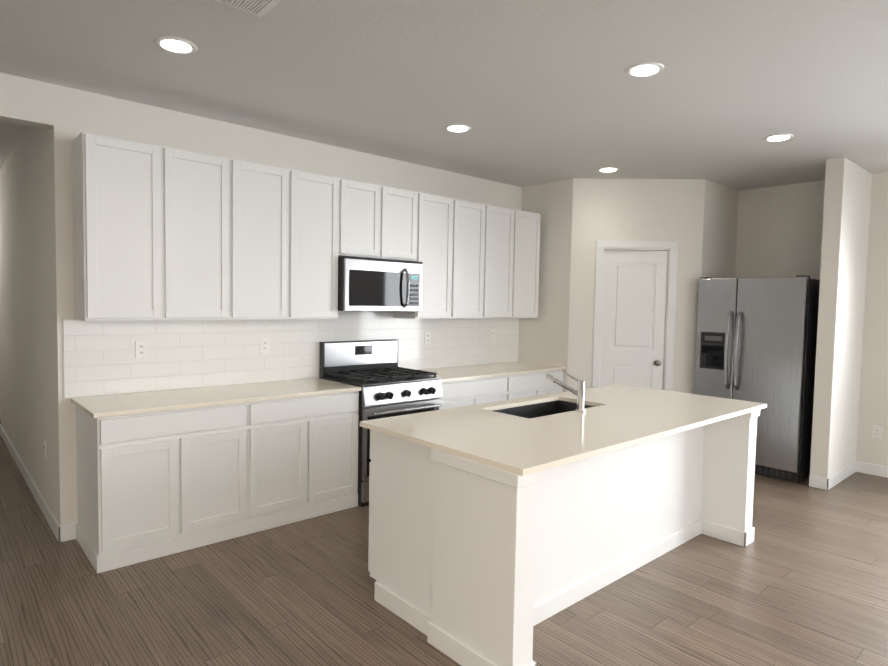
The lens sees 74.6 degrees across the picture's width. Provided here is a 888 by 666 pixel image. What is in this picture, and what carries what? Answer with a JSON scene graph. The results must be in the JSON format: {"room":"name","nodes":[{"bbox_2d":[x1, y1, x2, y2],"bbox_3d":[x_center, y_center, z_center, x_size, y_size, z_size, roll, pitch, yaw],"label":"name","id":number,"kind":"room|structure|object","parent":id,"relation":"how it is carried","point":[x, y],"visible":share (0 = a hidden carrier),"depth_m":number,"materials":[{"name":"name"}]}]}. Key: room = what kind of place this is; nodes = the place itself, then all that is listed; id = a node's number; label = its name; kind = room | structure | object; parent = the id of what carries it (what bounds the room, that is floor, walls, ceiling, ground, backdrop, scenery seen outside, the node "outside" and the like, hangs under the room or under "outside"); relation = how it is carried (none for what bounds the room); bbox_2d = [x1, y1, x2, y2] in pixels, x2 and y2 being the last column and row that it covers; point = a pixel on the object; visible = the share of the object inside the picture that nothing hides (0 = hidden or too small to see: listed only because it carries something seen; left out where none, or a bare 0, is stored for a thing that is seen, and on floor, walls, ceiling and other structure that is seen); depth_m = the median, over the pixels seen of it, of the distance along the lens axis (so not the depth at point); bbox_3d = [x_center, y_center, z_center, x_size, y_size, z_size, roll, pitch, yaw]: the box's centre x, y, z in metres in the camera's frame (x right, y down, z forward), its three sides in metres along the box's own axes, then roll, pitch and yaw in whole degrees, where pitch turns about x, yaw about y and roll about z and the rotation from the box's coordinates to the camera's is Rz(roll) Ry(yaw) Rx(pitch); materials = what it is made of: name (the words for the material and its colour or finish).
{"room":"kitchen","nodes":[
{"label":"kitchen","id":0,"kind":"room"},
{"bbox_2d":[0,126,56,519],"bbox_3d":[-3.575,-0.194,4.995,0.120,2.760,3.630,-2,4,-42],"label":"wall","id":1,"kind":"structure","parent":0,"point":[27,392],"depth_m":4.25,"materials":[{"name":"paint"}]},
{"bbox_2d":[0,424,65,542],"bbox_3d":[-3.599,1.139,4.977,0.030,0.100,3.763,-2,4,-42],"label":"baseboard","id":2,"kind":"structure","parent":1,"relation":"attached to","point":[63,533],"depth_m":4.24,"materials":[{"name":"white paint"}]},
{"bbox_2d":[44,440,46,458],"bbox_3d":[-2.701,0.790,3.945,0.009,0.116,0.072,-2,4,-42],"label":"outlet","id":3,"kind":"object","parent":1,"relation":"attached to","point":[45,449],"visible":1,"depth_m":3.92,"materials":[{"name":"white plastic"}]},
{"bbox_2d":[0,72,521,525],"bbox_3d":[-1.582,-0.118,4.263,9.940,2.760,0.120,-2,4,-42],"label":"wall","id":4,"kind":"structure","parent":0,"point":[66,116],"depth_m":3.68,"materials":[{"name":"paint"}]},
{"bbox_2d":[72,132,175,320],"bbox_3d":[-1.966,-0.616,3.581,0.481,1.068,0.328,-2,4,-42],"label":"upper cabinet","id":5,"kind":"object","parent":4,"relation":"attached to","point":[163,233],"depth_m":3.45,"materials":[{"name":"white paint"}]},
{"bbox_2d":[176,148,243,319],"bbox_3d":[-1.675,-0.624,3.840,0.542,1.068,0.328,-2,4,-42],"label":"upper cabinet","id":6,"kind":"object","parent":4,"relation":"attached to","point":[209,188],"depth_m":3.77,"materials":[{"name":"white paint"}]},
{"bbox_2d":[244,161,299,319],"bbox_3d":[-1.362,-0.633,4.119,0.542,1.068,0.328,-2,4,-42],"label":"upper cabinet","id":7,"kind":"object","parent":4,"relation":"attached to","point":[271,193],"depth_m":4.06,"materials":[{"name":"white paint"}]},
{"bbox_2d":[63,311,518,397],"bbox_3d":[-0.751,0.048,4.927,4.177,0.611,0.009,-2,4,-42],"label":"backsplash","id":8,"kind":"structure","parent":4,"relation":"attached to","point":[100,358],"depth_m":4.27,"materials":[{"name":"tile"}]},
{"bbox_2d":[135,341,146,358],"bbox_3d":[-1.983,0.108,3.818,0.072,0.116,0.009,-2,4,-42],"label":"electrical outlet","id":9,"kind":"object","parent":8,"relation":"attached to","point":[140,349],"visible":1,"depth_m":3.81,"materials":[{"name":"white plastic"}]},
{"bbox_2d":[260,338,268,353],"bbox_3d":[-1.348,0.096,4.383,0.072,0.116,0.009,-2,4,-42],"label":"electrical outlet","id":10,"kind":"object","parent":8,"relation":"attached to","point":[264,345],"visible":1,"depth_m":4.38,"materials":[{"name":"white plastic"}]},
{"bbox_2d":[424,332,430,343],"bbox_3d":[-0.153,0.047,5.446,0.072,0.116,0.009,-2,4,-42],"label":"electrical outlet","id":11,"kind":"object","parent":8,"relation":"attached to","point":[427,338],"visible":1,"depth_m":5.44,"materials":[{"name":"white plastic"}]},
{"bbox_2d":[490,330,494,340],"bbox_3d":[0.504,0.028,6.031,0.072,0.116,0.009,-2,4,-42],"label":"electrical outlet","id":12,"kind":"object","parent":8,"relation":"attached to","point":[492,335],"visible":1,"depth_m":6.02,"materials":[{"name":"white plastic"}]},
{"bbox_2d":[300,171,348,318],"bbox_3d":[-1.052,-0.642,4.395,0.532,1.068,0.328,-2,4,-42],"label":"upper cabinet","id":13,"kind":"object","parent":4,"relation":"attached to","point":[323,198],"depth_m":4.32,"materials":[{"name":"white paint"}]},
{"bbox_2d":[348,180,391,258],"bbox_3d":[-0.729,-0.894,4.665,0.441,0.580,0.328,-2,4,-42],"label":"upper cabinet","id":14,"kind":"object","parent":4,"relation":"attached to","point":[369,205],"depth_m":4.58,"materials":[{"name":"white paint"}]},
{"bbox_2d":[338,256,422,310],"bbox_3d":[-0.569,-0.388,4.742,0.752,0.412,0.446,-2,4,-42],"label":"microwave","id":15,"kind":"object","parent":14,"relation":"attached to","point":[370,284],"visible":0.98,"depth_m":4.57,"materials":[{"name":"grey metal"}]},
{"bbox_2d":[388,187,419,261],"bbox_3d":[-0.491,-0.901,4.877,0.441,0.580,0.328,-2,4,-42],"label":"upper cabinet","id":16,"kind":"object","parent":4,"relation":"attached to","point":[404,226],"depth_m":4.82,"materials":[{"name":"white paint"}]},
{"bbox_2d":[394,192,459,318],"bbox_3d":[-0.180,-0.667,5.171,0.527,1.068,0.328,-2,4,-42],"label":"upper cabinet","id":17,"kind":"object","parent":4,"relation":"attached to","point":[439,215],"depth_m":5.09,"materials":[{"name":"white paint"}]},
{"bbox_2d":[460,200,491,317],"bbox_3d":[0.123,-0.675,5.441,0.527,1.068,0.328,-2,4,-42],"label":"upper cabinet","id":18,"kind":"object","parent":4,"relation":"attached to","point":[475,218],"depth_m":5.39,"materials":[{"name":"white paint"}]},
{"bbox_2d":[492,205,519,317],"bbox_3d":[0.425,-0.684,5.710,0.527,1.068,0.328,-2,4,-42],"label":"upper cabinet","id":19,"kind":"object","parent":4,"relation":"attached to","point":[505,221],"depth_m":5.66,"materials":[{"name":"white paint"}]},
{"bbox_2d":[520,210,540,317],"bbox_3d":[0.705,-0.692,5.959,0.466,1.068,0.328,-2,4,-42],"label":"upper cabinet","id":20,"kind":"object","parent":4,"relation":"attached to","point":[529,221],"depth_m":5.89,"materials":[{"name":"white paint"}]},
{"bbox_2d":[0,419,887,665],"bbox_3d":[0.564,1.397,3.451,12.000,0.100,14.900,-2,4,-42],"label":"floor","id":21,"kind":"structure","parent":0,"point":[801,579],"depth_m":2.96,"materials":[{"name":"brown wood"}]},
{"bbox_2d":[76,401,259,572],"bbox_3d":[-1.740,0.861,3.691,0.902,0.860,0.618,-2,4,-42],"label":"base cabinet","id":22,"kind":"object","parent":21,"relation":"on","point":[152,485],"depth_m":3.42,"materials":[{"name":"white paint"}]},
{"bbox_2d":[71,362,565,417],"bbox_3d":[-0.534,0.383,4.721,4.142,0.026,0.637,-2,4,-42],"label":"countertop","id":23,"kind":"structure","parent":22,"relation":"on","point":[102,406],"depth_m":3.89,"materials":[{"name":"stone"}]},
{"bbox_2d":[260,391,358,530],"bbox_3d":[-1.161,0.845,4.206,0.903,0.860,0.618,-2,4,-42],"label":"base cabinet","id":24,"kind":"object","parent":21,"relation":"on","point":[309,444],"depth_m":4.00,"materials":[{"name":"white paint"}]},
{"bbox_2d":[319,339,442,506],"bbox_3d":[-0.494,0.670,4.706,0.754,1.178,0.707,-2,4,-42],"label":"range","id":25,"kind":"object","parent":21,"relation":"on","point":[380,378],"visible":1,"depth_m":4.58,"materials":[{"name":"grey metal"}]},
{"bbox_2d":[440,375,515,409],"bbox_3d":[0.084,0.809,5.315,0.901,0.860,0.618,-2,4,-42],"label":"base cabinet","id":26,"kind":"object","parent":21,"relation":"on","point":[461,393],"depth_m":5.07,"materials":[{"name":"white paint"}]},
{"bbox_2d":[516,370,562,398],"bbox_3d":[0.661,0.793,5.828,0.900,0.860,0.618,-2,4,-42],"label":"base cabinet","id":27,"kind":"object","parent":21,"relation":"on","point":[530,384],"depth_m":5.61,"materials":[{"name":"white paint"}]},
{"bbox_2d":[368,410,759,665],"bbox_3d":[0.802,0.918,3.371,2.356,0.874,1.039,-2,4,-42],"label":"kitchen island","id":28,"kind":"object","parent":21,"relation":"on","point":[472,563],"visible":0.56,"depth_m":2.83,"materials":[{"name":"white paint"}]},
{"bbox_2d":[360,384,766,475],"bbox_3d":[0.829,0.467,3.375,2.405,0.025,1.090,-2,4,-42],"label":"island countertop","id":29,"kind":"structure","parent":28,"relation":"on","point":[618,416],"depth_m":2.97,"materials":[{"name":"stone"}]},
{"bbox_2d":[493,400,595,418],"bbox_3d":[0.612,0.578,3.528,0.810,0.218,0.415,-2,4,-42],"label":"sink","id":30,"kind":"object","parent":29,"relation":"in","point":[542,409],"visible":0.04,"depth_m":3.79,"materials":[{"name":"metal"}]},
{"bbox_2d":[546,371,585,412],"bbox_3d":[0.716,0.337,3.441,0.058,0.223,0.280,-2,4,-42],"label":"faucet","id":31,"kind":"object","parent":29,"relation":"on","point":[579,392],"visible":1,"depth_m":3.36,"materials":[{"name":"silver metal"}]},
{"bbox_2d":[694,275,819,482],"bbox_3d":[3.043,0.378,5.589,0.992,1.802,0.930,-2,4,-42],"label":"refrigerator","id":32,"kind":"object","parent":21,"relation":"on","point":[756,339],"visible":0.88,"depth_m":5.18,"materials":[{"name":"grey metal"}]},
{"bbox_2d":[0,0,887,190],"bbox_3d":[0.617,-1.458,3.300,12.000,0.100,14.900,-2,4,-42],"label":"ceiling","id":33,"kind":"structure","parent":0,"point":[532,92],"depth_m":3.21,"materials":[{"name":"white paint"}]},
{"bbox_2d":[154,36,197,53],"bbox_3d":[-1.321,-1.417,2.876,0.196,0.008,0.196,-2,4,-42],"label":"recessed light","id":34,"kind":"object","parent":33,"relation":"in","point":[173,44],"visible":0.96,"depth_m":2.86,"materials":[{"name":"white paint"}]},
{"bbox_2d":[214,0,281,16],"bbox_3d":[-0.848,-1.382,2.391,0.300,0.010,0.205,-2,4,-42],"label":"ceiling vent","id":35,"kind":"object","parent":33,"relation":"in","point":[260,8],"visible":1,"depth_m":2.45,"materials":[{"name":"white metal"}]},
{"bbox_2d":[444,124,471,131],"bbox_3d":[0.098,-1.458,4.153,0.196,0.008,0.196,-2,4,-42],"label":"recessed light","id":36,"kind":"object","parent":33,"relation":"in","point":[457,127],"visible":0.98,"depth_m":4.13,"materials":[{"name":"white paint"}]},
{"bbox_2d":[597,167,618,171],"bbox_3d":[1.506,-1.495,5.339,0.196,0.008,0.196,-2,4,-42],"label":"recessed light","id":37,"kind":"object","parent":33,"relation":"in","point":[608,169],"visible":0.96,"depth_m":5.31,"materials":[{"name":"white paint"}]},
{"bbox_2d":[625,62,663,76],"bbox_3d":[1.055,-1.383,3.066,0.196,0.008,0.196,-2,4,-42],"label":"recessed light","id":38,"kind":"object","parent":33,"relation":"in","point":[644,69],"visible":1,"depth_m":3.05,"materials":[{"name":"white paint"}]},
{"bbox_2d":[763,133,793,141],"bbox_3d":[2.433,-1.420,4.239,0.196,0.008,0.196,-2,4,-42],"label":"recessed light","id":39,"kind":"object","parent":33,"relation":"in","point":[778,137],"visible":0.98,"depth_m":4.22,"materials":[{"name":"white paint"}]},
{"bbox_2d":[518,178,738,393],"bbox_3d":[1.963,-0.159,6.296,1.700,2.760,1.560,-2,4,-42],"label":"wall","id":40,"kind":"structure","parent":0,"point":[697,219],"depth_m":5.79,"materials":[{"name":"paint"}]},
{"bbox_2d":[600,250,667,389],"bbox_3d":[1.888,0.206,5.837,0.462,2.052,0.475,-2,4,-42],"label":"pantry door","id":41,"kind":"structure","parent":40,"relation":"in","point":[633,315],"depth_m":5.81,"materials":[{"name":"white paint"}]},
{"bbox_2d":[592,240,677,390],"bbox_3d":[1.885,0.166,5.852,0.790,2.154,0.137,1,3,3],"label":"door frame","id":42,"kind":"structure","parent":40,"relation":"attached to","point":[671,247],"depth_m":5.76,"materials":[{"name":"white paint"}]},
{"bbox_2d":[735,172,887,466],"bbox_3d":[5.283,0.027,3.943,0.120,2.760,9.500,-2,4,-42],"label":"wall","id":43,"kind":"structure","parent":0,"point":[779,230],"depth_m":5.67,"materials":[{"name":"paint"}]},
{"bbox_2d":[857,461,887,477],"bbox_3d":[6.116,1.426,2.952,0.013,0.100,6.770,-2,4,-42],"label":"baseboard","id":44,"kind":"structure","parent":43,"relation":"attached to","point":[867,468],"depth_m":5.37,"materials":[{"name":"white paint"}]},
{"bbox_2d":[872,425,881,438],"bbox_3d":[3.972,0.910,5.344,0.009,0.116,0.072,-2,4,-42],"label":"electrical outlet","id":45,"kind":"object","parent":43,"relation":"attached to","point":[877,432],"visible":1,"depth_m":5.34,"materials":[{"name":"white plastic"}]},
{"bbox_2d":[810,157,871,477],"bbox_3d":[3.527,-0.071,5.168,0.870,2.760,0.130,-2,4,-42],"label":"wall","id":46,"kind":"structure","parent":0,"point":[845,235],"depth_m":4.94,"materials":[{"name":"paint"}]},
{"bbox_2d":[824,461,857,489],"bbox_3d":[3.528,1.262,5.165,0.840,0.100,0.013,-2,4,-42],"label":"baseboard","id":47,"kind":"structure","parent":46,"relation":"attached to","point":[830,482],"depth_m":5.12,"materials":[{"name":"white paint"}]}
]}

